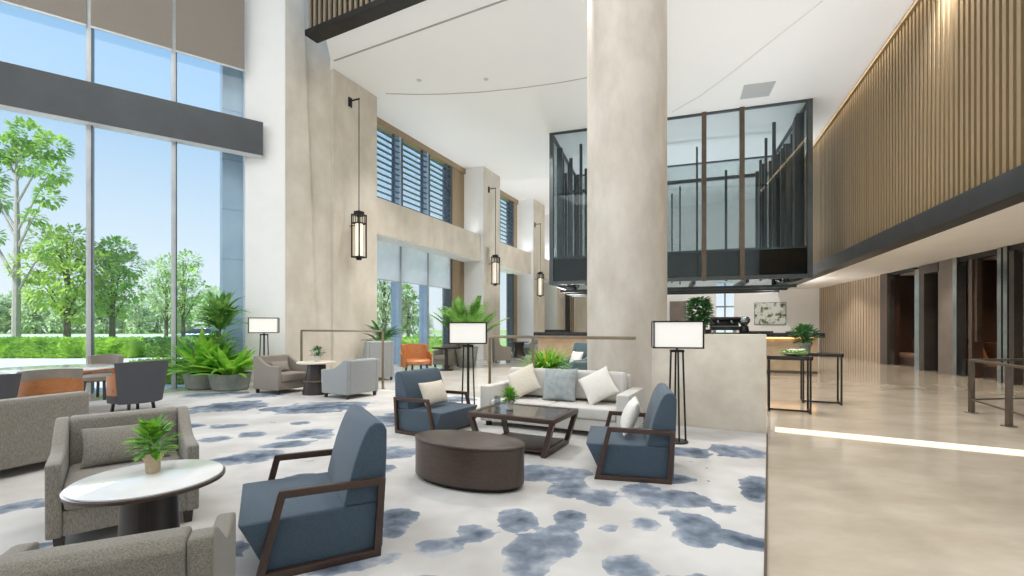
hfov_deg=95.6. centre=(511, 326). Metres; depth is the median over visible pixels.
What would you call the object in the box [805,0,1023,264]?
wall
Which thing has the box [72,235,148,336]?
tree
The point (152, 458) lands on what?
potted plant
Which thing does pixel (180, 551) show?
armchair
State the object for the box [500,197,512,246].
louver
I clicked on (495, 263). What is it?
wall lantern
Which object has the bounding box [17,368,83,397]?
tub chair
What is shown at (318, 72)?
wall
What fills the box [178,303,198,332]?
tree
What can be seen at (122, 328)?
tree
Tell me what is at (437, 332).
field
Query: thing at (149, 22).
roller blind
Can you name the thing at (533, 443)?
shelf
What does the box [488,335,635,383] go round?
rail
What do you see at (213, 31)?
roller blind
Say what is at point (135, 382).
tub chair
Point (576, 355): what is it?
throw cushion
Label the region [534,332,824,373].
counter
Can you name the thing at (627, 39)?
column
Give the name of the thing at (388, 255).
roller blind
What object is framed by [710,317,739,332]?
coffee machine
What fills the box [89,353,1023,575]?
floor
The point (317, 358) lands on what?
potted plant
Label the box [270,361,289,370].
throw cushion
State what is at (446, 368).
dining table
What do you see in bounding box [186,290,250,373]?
tropical plant
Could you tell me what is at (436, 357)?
seat cushion
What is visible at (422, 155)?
louver
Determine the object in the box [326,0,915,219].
ceiling
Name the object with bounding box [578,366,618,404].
throw cushion
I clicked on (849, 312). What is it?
wall
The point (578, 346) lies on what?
armchair
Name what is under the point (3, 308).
tree
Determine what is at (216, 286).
tree
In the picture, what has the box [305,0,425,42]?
fascia band
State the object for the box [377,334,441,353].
hedge
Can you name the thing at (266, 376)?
armchair
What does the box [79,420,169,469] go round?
throw cushion
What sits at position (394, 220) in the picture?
beam
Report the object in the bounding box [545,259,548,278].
beam
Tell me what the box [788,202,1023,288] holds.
ceiling
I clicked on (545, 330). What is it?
serving tray
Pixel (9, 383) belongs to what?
tub chair
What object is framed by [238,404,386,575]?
lounge armchair
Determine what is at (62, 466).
armchair
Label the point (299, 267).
pier
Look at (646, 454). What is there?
lounge armchair
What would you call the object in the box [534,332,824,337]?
countertop
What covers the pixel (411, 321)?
tree
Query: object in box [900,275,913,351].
wall niche
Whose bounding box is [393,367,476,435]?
lounge armchair
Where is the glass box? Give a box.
[549,98,812,296]
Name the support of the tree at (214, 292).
on the lawn at (502, 340)
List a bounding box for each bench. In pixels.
[899,339,913,366]
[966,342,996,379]
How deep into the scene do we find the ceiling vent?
13.70 m
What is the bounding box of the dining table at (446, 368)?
[431,347,460,370]
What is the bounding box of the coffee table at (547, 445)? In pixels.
[467,402,577,458]
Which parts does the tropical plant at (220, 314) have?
stem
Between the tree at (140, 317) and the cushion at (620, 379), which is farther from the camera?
the tree at (140, 317)
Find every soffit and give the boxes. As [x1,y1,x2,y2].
[377,233,479,261]
[500,266,528,274]
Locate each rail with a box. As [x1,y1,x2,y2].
[300,330,385,388]
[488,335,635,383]
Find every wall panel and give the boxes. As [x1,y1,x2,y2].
[575,289,586,331]
[938,258,951,374]
[966,262,967,338]
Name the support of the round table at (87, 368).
on the carpet
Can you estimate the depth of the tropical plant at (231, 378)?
10.02 m
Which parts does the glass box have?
corner post, rod, rod, rod, rod, panel, rod, rod, corner post, rod, rod, rod, parapet rail, panel, rod, frame, rod, frame, rod, parapet rail, panel, rod, rod, rod, rod, rod, rod, rod, parapet rail, panel, rod, rod, rod, rod, rod, rod, rod, rod, corner post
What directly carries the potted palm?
on the floor
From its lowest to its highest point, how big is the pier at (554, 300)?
8.600 m
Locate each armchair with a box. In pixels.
[0,512,235,575]
[45,406,198,546]
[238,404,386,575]
[253,354,306,394]
[321,358,378,399]
[357,341,393,379]
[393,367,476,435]
[432,344,459,367]
[492,338,511,362]
[523,339,537,354]
[557,342,586,367]
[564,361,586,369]
[586,383,676,484]
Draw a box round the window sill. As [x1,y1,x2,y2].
[89,386,184,393]
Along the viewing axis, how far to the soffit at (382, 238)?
17.02 m
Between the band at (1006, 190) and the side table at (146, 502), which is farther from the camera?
the band at (1006, 190)
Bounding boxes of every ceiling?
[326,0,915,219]
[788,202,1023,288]
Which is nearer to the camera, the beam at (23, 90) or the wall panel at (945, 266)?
the beam at (23, 90)
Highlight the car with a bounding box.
[177,328,217,336]
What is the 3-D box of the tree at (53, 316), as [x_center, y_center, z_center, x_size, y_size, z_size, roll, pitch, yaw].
[-93.137,-2.781,96.860,7.258,10.052,6.944,0,0,-5]
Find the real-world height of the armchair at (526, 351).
0.820 m
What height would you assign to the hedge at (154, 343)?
1.201 m
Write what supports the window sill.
on the floor
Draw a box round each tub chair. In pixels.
[0,373,21,398]
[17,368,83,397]
[82,354,123,399]
[106,360,168,411]
[400,343,431,370]
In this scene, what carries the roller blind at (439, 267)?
attached to the window at (396, 287)
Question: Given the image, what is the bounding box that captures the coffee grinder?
[738,316,749,332]
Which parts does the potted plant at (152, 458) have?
pot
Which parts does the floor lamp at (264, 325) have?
lamp shade, shade frame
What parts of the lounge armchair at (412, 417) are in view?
arm frame, backrest, seat, arm frame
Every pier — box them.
[285,0,316,361]
[331,69,376,368]
[464,166,499,358]
[517,199,544,343]
[545,214,564,329]
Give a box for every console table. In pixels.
[767,355,812,414]
[800,352,843,405]
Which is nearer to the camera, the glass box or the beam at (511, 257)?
the glass box
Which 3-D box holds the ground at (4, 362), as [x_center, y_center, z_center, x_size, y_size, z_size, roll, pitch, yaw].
[-45.000,1.670,94.000,170.000,0.100,212.000,0,0,0]
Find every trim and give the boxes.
[333,0,506,60]
[386,77,586,94]
[452,168,463,346]
[514,203,516,349]
[570,295,573,331]
[672,1,822,111]
[764,434,767,575]
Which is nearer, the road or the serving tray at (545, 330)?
the serving tray at (545, 330)
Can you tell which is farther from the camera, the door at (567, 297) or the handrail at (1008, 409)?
the door at (567, 297)
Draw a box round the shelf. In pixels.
[503,432,563,452]
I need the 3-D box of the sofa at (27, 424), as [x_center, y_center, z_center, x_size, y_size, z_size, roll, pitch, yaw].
[-5.180,1.026,3.910,0.900,0.724,2.240,0,0,20]
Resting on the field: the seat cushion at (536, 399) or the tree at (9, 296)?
the tree at (9, 296)
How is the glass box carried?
hanging from the ceiling at (822, 56)
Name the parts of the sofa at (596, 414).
armrest, backrest, armrest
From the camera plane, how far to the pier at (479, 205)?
20.48 m
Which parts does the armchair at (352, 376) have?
armrest, backrest, armrest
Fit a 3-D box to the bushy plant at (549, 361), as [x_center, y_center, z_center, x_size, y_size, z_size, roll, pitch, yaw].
[0.620,0.853,8.966,1.326,1.095,1.287,0,0,0]
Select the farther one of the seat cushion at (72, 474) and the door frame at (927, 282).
the door frame at (927, 282)
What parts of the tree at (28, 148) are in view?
crown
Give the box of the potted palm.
[360,320,404,341]
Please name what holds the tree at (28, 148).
on the lawn at (502, 340)
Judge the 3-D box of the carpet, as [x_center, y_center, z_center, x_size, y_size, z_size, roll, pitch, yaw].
[-3.227,1.394,5.546,11.107,0.012,8.793,0,0,28]
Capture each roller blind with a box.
[0,0,86,26]
[91,0,171,50]
[176,0,244,70]
[377,241,399,281]
[401,247,426,285]
[429,254,450,288]
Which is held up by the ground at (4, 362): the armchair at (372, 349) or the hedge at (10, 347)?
the hedge at (10, 347)
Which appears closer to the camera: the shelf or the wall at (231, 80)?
the shelf
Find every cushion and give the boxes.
[63,450,180,509]
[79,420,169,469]
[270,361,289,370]
[281,371,305,381]
[418,380,448,405]
[434,355,444,359]
[491,395,561,405]
[507,363,540,398]
[508,367,547,395]
[542,368,577,400]
[550,399,615,421]
[569,351,583,362]
[575,370,627,401]
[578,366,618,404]
[620,396,639,435]
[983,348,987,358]
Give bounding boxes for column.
[587,0,666,412]
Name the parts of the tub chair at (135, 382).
seat, leg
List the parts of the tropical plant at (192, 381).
pot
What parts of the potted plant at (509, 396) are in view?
pot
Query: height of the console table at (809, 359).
0.920 m
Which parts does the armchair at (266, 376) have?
armrest, backrest, armrest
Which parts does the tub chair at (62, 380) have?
backrest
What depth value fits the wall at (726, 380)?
6.29 m
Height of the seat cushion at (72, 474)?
0.168 m
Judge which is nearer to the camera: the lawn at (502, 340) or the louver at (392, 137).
the louver at (392, 137)
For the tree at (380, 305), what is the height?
6.225 m
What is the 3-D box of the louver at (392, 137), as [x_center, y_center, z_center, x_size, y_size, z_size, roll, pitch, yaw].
[-4.365,-5.395,15.840,0.130,2.710,1.553,0,0,25]
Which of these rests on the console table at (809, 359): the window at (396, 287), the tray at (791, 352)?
the tray at (791, 352)
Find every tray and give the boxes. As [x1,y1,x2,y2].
[545,330,570,331]
[777,348,809,355]
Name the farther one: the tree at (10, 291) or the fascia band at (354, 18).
the tree at (10, 291)
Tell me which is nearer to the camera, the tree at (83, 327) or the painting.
the painting
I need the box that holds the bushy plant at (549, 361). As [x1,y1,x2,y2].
[517,343,572,368]
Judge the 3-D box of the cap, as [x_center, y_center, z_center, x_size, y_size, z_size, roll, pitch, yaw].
[10.376,-6.905,14.120,0.420,0.070,23.003,0,0,20]
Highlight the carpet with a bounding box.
[0,383,766,575]
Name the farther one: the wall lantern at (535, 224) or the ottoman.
the wall lantern at (535, 224)
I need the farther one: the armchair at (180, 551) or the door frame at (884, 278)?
the door frame at (884, 278)
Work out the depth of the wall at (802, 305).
25.85 m
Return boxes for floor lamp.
[248,317,279,355]
[448,322,486,417]
[651,320,703,444]
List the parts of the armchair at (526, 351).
armrest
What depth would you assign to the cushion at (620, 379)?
6.27 m
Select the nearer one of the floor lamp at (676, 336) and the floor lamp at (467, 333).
the floor lamp at (676, 336)
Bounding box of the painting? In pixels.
[754,302,785,324]
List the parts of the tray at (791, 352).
dish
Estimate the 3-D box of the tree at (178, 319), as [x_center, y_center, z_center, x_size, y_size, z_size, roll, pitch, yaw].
[-70.238,-2.043,97.054,5.977,8.278,5.718,0,0,43]
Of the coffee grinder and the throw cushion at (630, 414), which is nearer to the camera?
the throw cushion at (630, 414)
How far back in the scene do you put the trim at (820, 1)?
11.84 m
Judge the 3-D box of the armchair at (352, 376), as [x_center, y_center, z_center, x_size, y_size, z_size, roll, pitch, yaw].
[-3.240,1.008,9.320,0.779,0.760,0.800,0,0,30]
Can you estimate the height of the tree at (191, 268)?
8.013 m
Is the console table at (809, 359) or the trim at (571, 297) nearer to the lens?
the console table at (809, 359)
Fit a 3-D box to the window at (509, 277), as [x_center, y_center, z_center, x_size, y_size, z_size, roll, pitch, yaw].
[-0.688,-2.775,23.940,0.400,8.450,4.055,0,0,25]
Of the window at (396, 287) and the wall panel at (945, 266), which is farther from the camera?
the window at (396, 287)
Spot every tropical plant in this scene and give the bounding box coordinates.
[153,327,255,389]
[183,345,257,391]
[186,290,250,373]
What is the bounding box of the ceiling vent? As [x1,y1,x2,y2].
[740,81,775,98]
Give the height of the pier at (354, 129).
8.600 m
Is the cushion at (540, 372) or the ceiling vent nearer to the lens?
the cushion at (540, 372)
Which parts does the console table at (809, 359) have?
leg frame, leg frame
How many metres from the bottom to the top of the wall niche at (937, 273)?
3.400 m
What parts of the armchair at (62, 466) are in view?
armrest, leg, backrest, armrest, leg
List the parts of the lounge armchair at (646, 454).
arm frame, seat, arm frame, backrest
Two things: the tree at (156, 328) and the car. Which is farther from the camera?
the tree at (156, 328)
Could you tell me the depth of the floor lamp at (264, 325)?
10.85 m
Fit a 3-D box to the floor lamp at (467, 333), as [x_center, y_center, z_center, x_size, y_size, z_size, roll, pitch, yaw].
[-0.670,0.653,7.100,0.572,1.470,0.286,0,0,-2]
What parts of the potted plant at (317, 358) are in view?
pot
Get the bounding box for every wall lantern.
[348,97,366,259]
[488,186,499,285]
[534,222,543,296]
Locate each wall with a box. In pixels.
[220,65,242,371]
[243,0,284,382]
[303,0,330,368]
[567,199,818,351]
[652,334,766,433]
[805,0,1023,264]
[819,275,879,362]
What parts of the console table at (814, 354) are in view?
leg frame, leg frame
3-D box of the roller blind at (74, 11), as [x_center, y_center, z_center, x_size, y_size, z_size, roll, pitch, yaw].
[-9.354,-8.120,9.197,1.366,3.800,0.026,0,0,-36]
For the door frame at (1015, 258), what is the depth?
11.90 m
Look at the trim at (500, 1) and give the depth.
10.87 m
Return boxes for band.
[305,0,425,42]
[787,164,1023,288]
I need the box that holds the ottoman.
[415,430,524,492]
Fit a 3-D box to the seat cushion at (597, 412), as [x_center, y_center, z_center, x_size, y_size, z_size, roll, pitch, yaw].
[1.025,1.092,6.162,0.880,0.148,0.650,0,0,27]
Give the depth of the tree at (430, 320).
79.86 m
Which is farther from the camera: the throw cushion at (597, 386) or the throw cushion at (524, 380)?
the throw cushion at (524, 380)
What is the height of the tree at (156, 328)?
10.743 m
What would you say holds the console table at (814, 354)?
on the floor
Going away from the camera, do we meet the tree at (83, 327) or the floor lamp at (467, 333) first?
the floor lamp at (467, 333)
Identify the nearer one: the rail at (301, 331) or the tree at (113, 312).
the rail at (301, 331)
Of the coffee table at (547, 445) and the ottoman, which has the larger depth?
the coffee table at (547, 445)
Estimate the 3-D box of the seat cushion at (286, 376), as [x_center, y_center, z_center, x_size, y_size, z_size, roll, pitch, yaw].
[-4.840,1.052,9.927,0.600,0.168,0.660,0,0,26]
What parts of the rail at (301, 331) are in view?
post, rail, post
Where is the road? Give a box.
[0,335,440,337]
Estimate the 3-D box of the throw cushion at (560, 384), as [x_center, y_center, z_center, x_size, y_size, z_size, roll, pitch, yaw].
[0.666,0.796,6.437,0.506,0.448,0.223,0,0,27]
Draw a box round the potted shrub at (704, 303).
[682,296,715,333]
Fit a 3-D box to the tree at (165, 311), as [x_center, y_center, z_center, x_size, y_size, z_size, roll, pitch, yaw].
[-28.260,-2.089,37.862,4.363,7.242,4.560,0,0,0]
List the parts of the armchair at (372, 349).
armrest, backrest, armrest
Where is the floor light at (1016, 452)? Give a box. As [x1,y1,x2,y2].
[775,427,1023,455]
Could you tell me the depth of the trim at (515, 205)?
25.52 m
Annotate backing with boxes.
[312,0,370,26]
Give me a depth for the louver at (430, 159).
18.84 m
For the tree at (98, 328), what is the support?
on the field
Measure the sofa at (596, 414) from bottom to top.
0.787 m
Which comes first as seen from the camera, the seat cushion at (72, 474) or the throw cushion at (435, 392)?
the seat cushion at (72, 474)
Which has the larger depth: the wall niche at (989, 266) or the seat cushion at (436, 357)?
the seat cushion at (436, 357)
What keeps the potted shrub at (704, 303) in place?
on the wall at (726, 380)
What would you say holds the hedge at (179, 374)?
on the ground at (4, 362)
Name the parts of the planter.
planter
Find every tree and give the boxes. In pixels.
[0,115,75,336]
[0,291,40,333]
[0,293,11,333]
[2,222,127,337]
[5,288,40,329]
[9,289,54,333]
[41,291,71,332]
[44,295,84,333]
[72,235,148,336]
[76,287,124,333]
[76,297,105,332]
[116,302,133,332]
[122,297,155,333]
[136,258,201,335]
[141,291,169,332]
[154,249,214,336]
[160,300,190,333]
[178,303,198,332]
[185,283,219,327]
[191,285,219,329]
[377,279,409,333]
[388,283,418,336]
[429,315,434,334]
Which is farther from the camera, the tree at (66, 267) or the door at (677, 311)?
the tree at (66, 267)
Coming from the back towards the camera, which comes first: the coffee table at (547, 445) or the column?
the column
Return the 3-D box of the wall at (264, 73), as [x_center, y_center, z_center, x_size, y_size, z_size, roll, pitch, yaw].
[-6.319,-4.300,11.811,1.034,11.600,0.592,0,0,-21]
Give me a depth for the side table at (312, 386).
9.46 m
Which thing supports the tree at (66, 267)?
on the lawn at (502, 340)
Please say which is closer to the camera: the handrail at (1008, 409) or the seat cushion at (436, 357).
the handrail at (1008, 409)
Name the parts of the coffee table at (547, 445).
leg, leg, frame, glass, leg, rail, leg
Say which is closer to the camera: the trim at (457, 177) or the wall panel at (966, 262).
the wall panel at (966, 262)
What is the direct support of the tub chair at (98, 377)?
on the carpet
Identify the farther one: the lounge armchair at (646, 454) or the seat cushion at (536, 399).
the seat cushion at (536, 399)
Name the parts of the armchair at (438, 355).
armrest, backrest, armrest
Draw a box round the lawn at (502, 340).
[160,338,505,356]
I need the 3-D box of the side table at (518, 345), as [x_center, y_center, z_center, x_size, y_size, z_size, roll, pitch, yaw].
[0.320,1.040,21.500,0.940,0.720,0.940,0,0,0]
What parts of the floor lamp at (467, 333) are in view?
leg, shade frame, leg, lamp shade, leg, leg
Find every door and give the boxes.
[565,293,569,329]
[670,301,685,320]
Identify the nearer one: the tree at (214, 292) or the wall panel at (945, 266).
the wall panel at (945, 266)
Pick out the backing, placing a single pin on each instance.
(312, 0)
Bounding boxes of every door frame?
[880,267,918,364]
[914,262,938,370]
[952,242,1023,385]
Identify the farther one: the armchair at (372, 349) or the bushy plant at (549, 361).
the armchair at (372, 349)
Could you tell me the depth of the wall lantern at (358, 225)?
12.91 m
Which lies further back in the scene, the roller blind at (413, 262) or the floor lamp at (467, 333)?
the roller blind at (413, 262)
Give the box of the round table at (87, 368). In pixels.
[0,364,114,373]
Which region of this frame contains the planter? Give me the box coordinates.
[427,296,508,367]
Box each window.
[86,0,93,393]
[171,0,176,388]
[377,117,465,365]
[500,190,517,352]
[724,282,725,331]
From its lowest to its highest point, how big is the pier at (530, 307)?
8.600 m
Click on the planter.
(461, 314)
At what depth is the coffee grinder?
14.62 m
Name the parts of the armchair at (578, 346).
armrest, backrest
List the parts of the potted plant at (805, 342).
pot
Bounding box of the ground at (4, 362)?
[0,357,432,391]
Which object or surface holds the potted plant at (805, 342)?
on the console table at (814, 354)
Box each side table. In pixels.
[59,459,225,536]
[296,360,335,395]
[509,341,528,357]
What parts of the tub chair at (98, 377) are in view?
seat, leg, leg, backrest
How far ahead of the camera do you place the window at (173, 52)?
10.52 m
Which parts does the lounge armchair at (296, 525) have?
arm frame, seat, arm frame, backrest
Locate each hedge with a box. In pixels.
[0,335,148,357]
[129,355,187,383]
[141,335,216,357]
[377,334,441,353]
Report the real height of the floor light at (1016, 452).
0.006 m
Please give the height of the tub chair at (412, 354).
0.950 m
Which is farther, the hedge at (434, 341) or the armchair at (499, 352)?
the hedge at (434, 341)
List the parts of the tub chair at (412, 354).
backrest, seat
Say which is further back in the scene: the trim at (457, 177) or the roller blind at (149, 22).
the trim at (457, 177)
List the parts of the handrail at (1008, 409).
post, rail, rail, post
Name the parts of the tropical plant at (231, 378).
pot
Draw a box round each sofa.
[0,391,88,469]
[480,367,642,430]
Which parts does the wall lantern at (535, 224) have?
rod, frame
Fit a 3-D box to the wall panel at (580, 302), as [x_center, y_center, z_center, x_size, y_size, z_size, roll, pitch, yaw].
[4.527,-0.475,29.728,0.936,3.850,0.120,0,0,27]
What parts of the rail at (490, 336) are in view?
post, post, rail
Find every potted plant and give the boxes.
[122,413,183,473]
[309,345,325,361]
[499,385,519,409]
[788,323,822,352]
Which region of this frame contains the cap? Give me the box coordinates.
[805,0,919,158]
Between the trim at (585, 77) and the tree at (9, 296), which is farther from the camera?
the tree at (9, 296)
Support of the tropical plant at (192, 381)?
on the carpet
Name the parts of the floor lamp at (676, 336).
leg, leg, shade frame, leg, lamp shade, leg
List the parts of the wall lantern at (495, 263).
rod, frame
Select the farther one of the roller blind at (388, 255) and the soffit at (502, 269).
the soffit at (502, 269)
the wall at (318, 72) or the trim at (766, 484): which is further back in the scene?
the wall at (318, 72)
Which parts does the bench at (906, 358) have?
seat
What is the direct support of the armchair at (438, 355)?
on the floor
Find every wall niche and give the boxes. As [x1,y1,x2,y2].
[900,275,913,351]
[936,273,937,368]
[966,260,996,358]
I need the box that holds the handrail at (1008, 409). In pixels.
[964,358,1023,426]
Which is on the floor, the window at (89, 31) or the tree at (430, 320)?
the window at (89, 31)
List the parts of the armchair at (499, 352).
backrest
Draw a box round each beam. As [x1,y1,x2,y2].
[0,61,262,158]
[377,197,479,259]
[500,242,530,273]
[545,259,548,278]
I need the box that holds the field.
[0,330,505,334]
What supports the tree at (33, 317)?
on the field
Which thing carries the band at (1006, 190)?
attached to the wall at (938, 116)
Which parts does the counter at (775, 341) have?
kick plate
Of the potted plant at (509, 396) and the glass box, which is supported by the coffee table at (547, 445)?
the potted plant at (509, 396)
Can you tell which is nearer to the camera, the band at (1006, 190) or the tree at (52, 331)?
the band at (1006, 190)
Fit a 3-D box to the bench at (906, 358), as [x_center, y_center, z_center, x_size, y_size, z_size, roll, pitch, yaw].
[14.592,0.925,16.740,0.820,0.950,1.513,0,0,16]
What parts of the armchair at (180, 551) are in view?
armrest, backrest, armrest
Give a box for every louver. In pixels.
[377,128,399,204]
[401,139,427,214]
[429,154,450,223]
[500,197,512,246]

